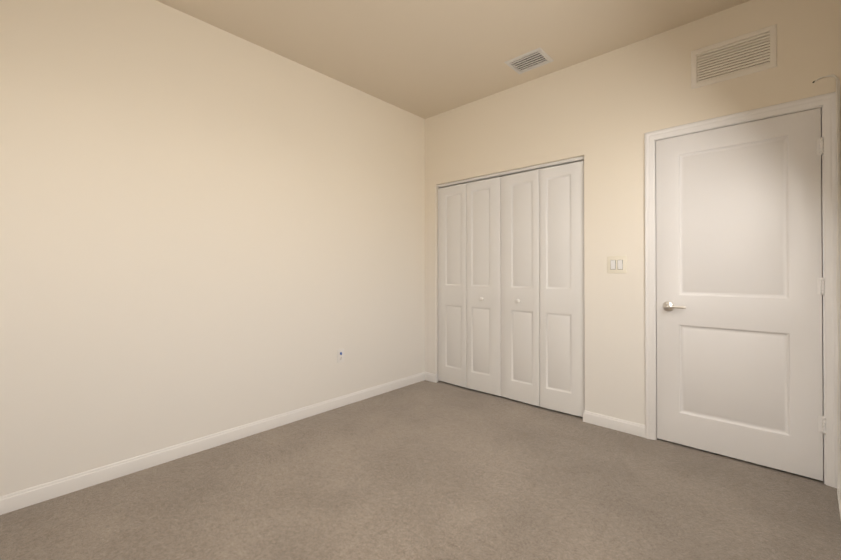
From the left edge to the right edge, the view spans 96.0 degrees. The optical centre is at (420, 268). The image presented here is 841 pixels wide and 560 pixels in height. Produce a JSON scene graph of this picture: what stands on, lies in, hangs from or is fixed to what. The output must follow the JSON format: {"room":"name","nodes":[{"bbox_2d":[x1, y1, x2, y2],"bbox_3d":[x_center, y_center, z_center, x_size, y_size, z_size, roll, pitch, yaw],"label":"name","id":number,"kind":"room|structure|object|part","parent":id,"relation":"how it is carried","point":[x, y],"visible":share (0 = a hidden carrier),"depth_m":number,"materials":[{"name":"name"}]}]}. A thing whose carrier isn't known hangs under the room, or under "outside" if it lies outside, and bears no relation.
{"room":"empty bedroom","nodes":[
{"label":"empty bedroom","id":0,"kind":"room"},
{"bbox_2d":[0,0,467,495],"bbox_3d":[-0.885,-0.212,3.093,0.120,2.766,5.170,0,0,43],"label":"wall","id":1,"kind":"structure","parent":0,"point":[206,229],"depth_m":2.34,"materials":[{"name":"paint"}]},
{"bbox_2d":[0,372,427,514],"bbox_3d":[-1.226,1.127,2.616,0.012,0.083,3.777,0,0,43],"label":"baseboard","id":2,"kind":"structure","parent":1,"relation":"attached to","point":[14,501],"depth_m":2.31,"materials":[{"name":"paint"}]},
{"bbox_2d":[337,348,343,362],"bbox_3d":[-0.675,0.742,3.215,0.015,0.114,0.070,0,0,43],"label":"electrical outlet plate","id":3,"kind":"object","parent":1,"relation":"attached to","point":[340,355],"visible":1,"depth_m":3.21,"materials":[{"name":"white plastic"}]},
{"bbox_2d":[0,380,840,559],"bbox_3d":[0.256,1.215,2.035,3.420,0.100,5.370,0,0,43],"label":"floor","id":4,"kind":"structure","parent":0,"point":[429,470],"depth_m":1.91,"materials":[{"name":"carpet"}]},
{"bbox_2d":[156,0,749,118],"bbox_3d":[0.256,-1.651,2.052,3.420,0.100,5.370,0,0,43],"label":"ceiling","id":5,"kind":"structure","parent":0,"point":[425,59],"depth_m":2.58,"materials":[{"name":"paint"}]},
{"bbox_2d":[512,52,544,69],"bbox_3d":[0.836,-1.651,2.918,0.231,0.090,0.175,0,0,43],"label":"liner","id":6,"kind":"object","parent":5,"relation":"in","point":[528,60],"visible":0.15,"depth_m":3.00,"materials":[{"name":"grey metal"}]},
{"bbox_2d":[504,47,553,73],"bbox_3d":[0.836,-1.596,2.917,0.293,0.020,0.237,0,0,43],"label":"ceiling vent","id":7,"kind":"object","parent":5,"relation":"in","point":[543,54],"visible":1,"depth_m":2.90,"materials":[{"name":"metal"}]},
{"bbox_2d":[468,160,583,182],"bbox_3d":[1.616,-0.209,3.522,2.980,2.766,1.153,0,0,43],"label":"door track","id":8,"kind":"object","parent":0,"point":[526,171],"depth_m":4.08,"materials":[{"name":"metal"}]},
{"bbox_2d":[425,0,840,424],"bbox_3d":[1.185,-0.212,3.053,2.980,2.766,0.120,0,0,43],"label":"wall","id":9,"kind":"structure","parent":0,"point":[602,114],"depth_m":2.75,"materials":[{"name":"paint"}]},
{"bbox_2d":[438,156,584,416],"bbox_3d":[0.723,0.142,3.427,1.493,2.026,0.069,0,0,43],"label":"bifold closet door","id":10,"kind":"structure","parent":9,"relation":"in","point":[511,312],"depth_m":3.32,"materials":[{"name":"paint"}]},
{"bbox_2d":[583,410,645,437],"bbox_3d":[1.401,1.128,2.759,0.423,0.083,0.015,0,0,43],"label":"baseboard","id":11,"kind":"structure","parent":9,"relation":"attached to","point":[613,423],"depth_m":2.74,"materials":[{"name":"paint"}]},
{"bbox_2d":[607,256,626,272],"bbox_3d":[1.422,-0.028,2.744,0.128,0.125,0.011,0,0,43],"label":"switch plate","id":12,"kind":"object","parent":9,"relation":"attached to","point":[616,264],"visible":1,"depth_m":2.74,"materials":[{"name":"beige plastic"}]},
{"bbox_2d":[691,24,776,89],"bbox_3d":[1.912,-1.284,2.325,0.405,0.248,0.038,0,0,43],"label":"air vent","id":13,"kind":"object","parent":9,"relation":"in","point":[771,30],"visible":1,"depth_m":2.31,"materials":[{"name":"metal"}]},
{"bbox_2d":[699,42,769,80],"bbox_3d":[2.070,-1.283,2.497,0.405,0.248,0.250,0,0,43],"label":"air duct","id":14,"kind":"object","parent":9,"relation":"attached to","point":[734,62],"depth_m":2.39,"materials":[{"name":"brown"}]},
{"bbox_2d":[656,108,825,480],"bbox_3d":[1.890,0.139,2.306,0.787,2.027,0.096,0,0,43],"label":"door","id":15,"kind":"structure","parent":9,"relation":"in","point":[738,274],"depth_m":2.28,"materials":[{"name":"paint"}]},
{"bbox_3d":[1.666,0.253,2.488,0.136,0.067,0.060,0,0,43],"label":"handle","id":16,"kind":"part","parent":15,"relation":"part of","materials":[{"name":"silver metal"}]},
{"bbox_3d":[2.173,0.090,2.053,0.027,1.605,0.015,0,0,43],"label":"door hinge","id":17,"kind":"part","parent":15,"relation":"part of","materials":[{"name":"silver metal"}]},
{"bbox_2d":[644,92,840,487],"bbox_3d":[1.929,0.114,2.355,0.908,2.107,0.137,0,0,43],"label":"door frame","id":18,"kind":"structure","parent":9,"relation":"attached to","point":[827,101],"depth_m":2.06,"materials":[{"name":"paint"}]},
{"bbox_2d":[815,74,840,516],"bbox_3d":[1.325,0.057,1.089,0.098,2.200,2.620,0,0,43],"label":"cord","id":19,"kind":"object","parent":9,"relation":"attached to","point":[838,279],"visible":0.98,"depth_m":2.00,"materials":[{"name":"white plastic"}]}
]}

